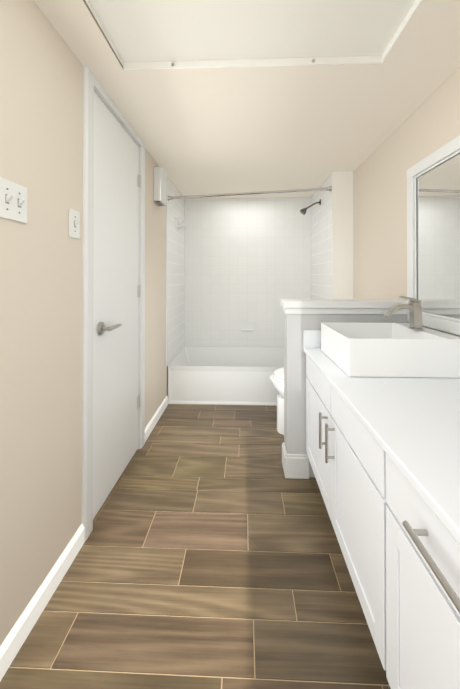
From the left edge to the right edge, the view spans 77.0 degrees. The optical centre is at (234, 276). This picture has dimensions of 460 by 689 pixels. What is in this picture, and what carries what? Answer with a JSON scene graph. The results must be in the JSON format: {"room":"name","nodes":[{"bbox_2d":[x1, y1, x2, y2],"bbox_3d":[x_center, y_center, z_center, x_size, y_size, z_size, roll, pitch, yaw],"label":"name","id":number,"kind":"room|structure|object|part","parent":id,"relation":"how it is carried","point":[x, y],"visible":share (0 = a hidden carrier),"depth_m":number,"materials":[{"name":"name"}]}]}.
{"room":"bathroom","nodes":[
{"label":"bathroom","id":0,"kind":"room"},
{"bbox_2d":[0,0,183,645],"bbox_3d":[-0.730,0.114,1.075,0.120,2.080,4.890,0,0,2],"label":"wall","id":1,"kind":"structure","parent":0,"point":[41,117],"depth_m":1.01,"materials":[{"name":"beige paint"}]},
{"bbox_2d":[0,177,26,223],"bbox_3d":[-0.665,-0.229,0.878,0.022,0.116,0.116,0,0,2],"label":"double light switch","id":2,"kind":"object","parent":1,"relation":"attached to","point":[13,201],"visible":1,"depth_m":0.88,"materials":[{"name":"white plastic"}]},
{"bbox_2d":[0,524,84,680],"bbox_3d":[-0.701,1.107,0.000,0.013,0.082,2.514,0,0,2],"label":"baseboard","id":3,"kind":"structure","parent":1,"relation":"attached to","point":[15,638],"depth_m":0.98,"materials":[{"name":"white wood"}]},
{"bbox_2d":[69,208,79,238],"bbox_3d":[-0.654,-0.217,1.198,0.022,0.116,0.070,0,0,2],"label":"light switch","id":4,"kind":"object","parent":1,"relation":"attached to","point":[74,223],"visible":1,"depth_m":1.19,"materials":[{"name":"white plastic"}]},
{"bbox_2d":[82,66,144,540],"bbox_3d":[-0.701,0.118,1.644,0.134,2.079,0.761,0,0,2],"label":"door frame","id":5,"kind":"structure","parent":1,"relation":"attached to","point":[91,84],"depth_m":1.30,"materials":[{"name":"white wood"}]},
{"bbox_2d":[93,91,140,518],"bbox_3d":[-0.666,0.134,1.649,0.046,2.023,0.613,0,0,2],"label":"door","id":6,"kind":"structure","parent":1,"relation":"in","point":[115,298],"depth_m":1.58,"materials":[{"name":"white wood"}]},
{"bbox_2d":[97,322,121,334],"bbox_3d":[-0.629,0.257,1.470,0.062,0.066,0.154,0,0,2],"label":"door handle","id":7,"kind":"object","parent":6,"relation":"attached to","point":[102,328],"depth_m":1.42,"materials":[{"name":"silver metal"}]},
{"bbox_3d":[-0.638,0.096,1.937,0.010,1.566,0.037,0,0,2],"label":"door hinges","id":8,"kind":"part","parent":6,"relation":"part of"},
{"bbox_2d":[145,396,167,441],"bbox_3d":[-0.620,1.121,2.323,0.013,0.082,0.613,0,0,2],"label":"baseboard","id":9,"kind":"structure","parent":1,"relation":"attached to","point":[148,429],"depth_m":2.27,"materials":[{"name":"white wood"}]},
{"bbox_2d":[154,167,165,205],"bbox_3d":[-0.596,-0.717,2.324,0.059,0.274,0.155,0,0,2],"label":"vent box","id":10,"kind":"object","parent":1,"relation":"attached to","point":[159,186],"visible":1,"depth_m":2.25,"materials":[{"name":"white"}]},
{"bbox_2d":[154,201,165,205],"bbox_3d":[-0.596,-0.584,2.323,0.051,0.008,0.127,0,0,2],"label":"grille","id":11,"kind":"object","parent":10,"relation":"attached to","point":[160,203],"depth_m":2.31,"materials":[{"name":"silver metal"}]},
{"bbox_2d":[166,175,185,366],"bbox_3d":[-0.600,-0.050,2.997,0.006,1.726,0.778,0,0,2],"label":"tiled wall","id":12,"kind":"structure","parent":1,"relation":"attached to","point":[175,238],"depth_m":2.94,"materials":[{"name":"white tile"}]},
{"bbox_2d":[176,217,185,229],"bbox_3d":[-0.558,-0.549,3.020,0.075,0.110,0.160,0,0,2],"label":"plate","id":13,"kind":"object","parent":1,"relation":"attached to","point":[178,225],"visible":1,"depth_m":2.98,"materials":[{"name":"white ceramic"}]},
{"bbox_2d":[0,404,390,688],"bbox_3d":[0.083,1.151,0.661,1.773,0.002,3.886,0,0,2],"label":"floor","id":14,"kind":"structure","parent":0,"point":[290,649],"depth_m":1.09,"materials":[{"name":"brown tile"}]},
{"bbox_2d":[168,346,283,405],"bbox_3d":[0.137,0.990,2.982,1.464,0.350,0.752,0,0,2],"label":"bathtub","id":15,"kind":"object","parent":14,"relation":"on","point":[220,375],"visible":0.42,"depth_m":2.63,"materials":[{"name":"white ceramic"}]},
{"bbox_2d":[270,367,283,434],"bbox_3d":[0.643,0.761,2.170,0.756,0.800,0.470,0,0,2],"label":"toilet","id":16,"kind":"object","parent":14,"relation":"on","point":[277,378],"visible":0.08,"depth_m":2.13,"materials":[{"name":"white ceramic"}]},
{"bbox_2d":[284,313,408,476],"bbox_3d":[0.657,0.670,1.721,0.701,0.976,0.120,0,0,2],"label":"wall","id":17,"kind":"structure","parent":14,"relation":"on","point":[295,326],"depth_m":1.67,"materials":[{"name":"grey paint"}]},
{"bbox_2d":[280,299,407,478],"bbox_3d":[0.646,0.650,1.722,0.723,1.016,0.164,0,0,2],"label":"trim","id":18,"kind":"structure","parent":17,"relation":"attached to","point":[295,466],"depth_m":1.65,"materials":[{"name":"white wood"}]},
{"bbox_2d":[306,355,459,688],"bbox_3d":[0.664,0.789,0.924,0.629,0.728,1.463,0,0,2],"label":"bathroom vanity","id":19,"kind":"object","parent":14,"relation":"on","point":[399,544],"visible":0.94,"depth_m":0.71,"materials":[{"name":"white wood"}]},
{"bbox_2d":[303,330,459,543],"bbox_3d":[0.675,0.364,0.921,0.608,0.122,1.473,0,0,2],"label":"countertop","id":20,"kind":"structure","parent":19,"relation":"on","point":[411,425],"depth_m":0.80,"materials":[{"name":"white stone"}]},
{"bbox_2d":[321,322,459,377],"bbox_3d":[0.704,0.328,1.367,0.475,0.155,0.425,0,0,2],"label":"sink","id":21,"kind":"object","parent":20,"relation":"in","point":[375,349],"visible":1,"depth_m":1.16,"materials":[{"name":"white ceramic"}]},
{"bbox_2d":[384,296,423,329],"bbox_3d":[0.797,0.171,1.367,0.166,0.158,0.048,0,0,2],"label":"faucet","id":22,"kind":"object","parent":21,"relation":"on","point":[414,307],"visible":0.96,"depth_m":1.35,"materials":[{"name":"silver metal"}]},
{"bbox_2d":[184,198,309,346],"bbox_3d":[0.153,0.128,3.431,1.480,2.080,0.120,0,0,2],"label":"wall","id":23,"kind":"structure","parent":0,"point":[207,346],"depth_m":3.38,"materials":[{"name":"white tile"}]},
{"bbox_2d":[241,322,253,330],"bbox_3d":[0.155,0.577,3.347,0.155,0.105,0.030,0,0,2],"label":"plate","id":24,"kind":"object","parent":23,"relation":"attached to","point":[247,326],"visible":1,"depth_m":3.36,"materials":[{"name":"white ceramic"}]},
{"bbox_2d":[34,0,459,198],"bbox_3d":[0.157,-0.986,1.051,1.895,0.120,4.890,0,0,2],"label":"ceiling","id":25,"kind":"structure","parent":0,"point":[207,131],"depth_m":1.56,"materials":[{"name":"beige paint"}]},
{"bbox_2d":[89,0,414,61],"bbox_3d":[0.032,-1.006,0.128,1.140,0.090,2.297,0,0,2],"label":"ceiling","id":26,"kind":"structure","parent":25,"relation":"attached to","point":[160,30],"depth_m":1.11,"materials":[{"name":"beige paint"}]},
{"bbox_2d":[85,0,422,69],"bbox_3d":[0.032,-0.947,0.128,1.140,0.030,2.297,0,0,2],"label":"trim","id":27,"kind":"structure","parent":25,"relation":"attached to","point":[265,62],"depth_m":1.26,"materials":[{"name":"white"}]},
{"bbox_2d":[83,0,123,69],"bbox_3d":[-0.536,-0.936,0.148,0.002,0.008,2.297,0,0,2],"label":"trim","id":28,"kind":"structure","parent":27,"relation":"attached to","point":[87,6],"depth_m":1.10,"materials":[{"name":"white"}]},
{"bbox_2d":[333,171,353,298],"bbox_3d":[1.026,0.125,2.989,0.295,2.080,0.942,0,0,2],"label":"wall","id":29,"kind":"structure","parent":0,"point":[342,235],"depth_m":2.52,"materials":[{"name":"white paint"}]},
{"bbox_2d":[167,186,331,200],"bbox_3d":[0.124,-0.749,2.612,1.469,0.108,0.102,0,0,2],"label":"curtain rod","id":30,"kind":"object","parent":29,"relation":"attached to","point":[329,188],"visible":1,"depth_m":2.60,"materials":[{"name":"silver metal"}]},
{"bbox_2d":[310,172,332,298],"bbox_3d":[0.873,-0.050,2.930,0.006,1.726,0.810,0,0,2],"label":"tiled wall","id":31,"kind":"structure","parent":29,"relation":"attached to","point":[321,216],"depth_m":2.85,"materials":[{"name":"white tile"}]},
{"bbox_2d":[300,199,320,214],"bbox_3d":[0.765,-0.701,2.924,0.208,0.159,0.068,0,0,2],"label":"shower head","id":32,"kind":"object","parent":31,"relation":"attached to","point":[303,211],"visible":1,"depth_m":2.91},
{"bbox_2d":[353,67,459,336],"bbox_3d":[1.028,0.111,0.543,0.120,2.080,3.948,0,0,2],"label":"wall","id":33,"kind":"structure","parent":0,"point":[429,125],"depth_m":1.85,"materials":[{"name":"beige paint"}]},
{"bbox_2d":[407,135,459,335],"bbox_3d":[0.963,-0.180,0.795,0.024,0.865,1.705,0,0,2],"label":"mirror","id":34,"kind":"object","parent":33,"relation":"attached to","point":[433,232],"visible":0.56,"depth_m":1.42,"materials":[{"name":"clear glass"}]}
]}

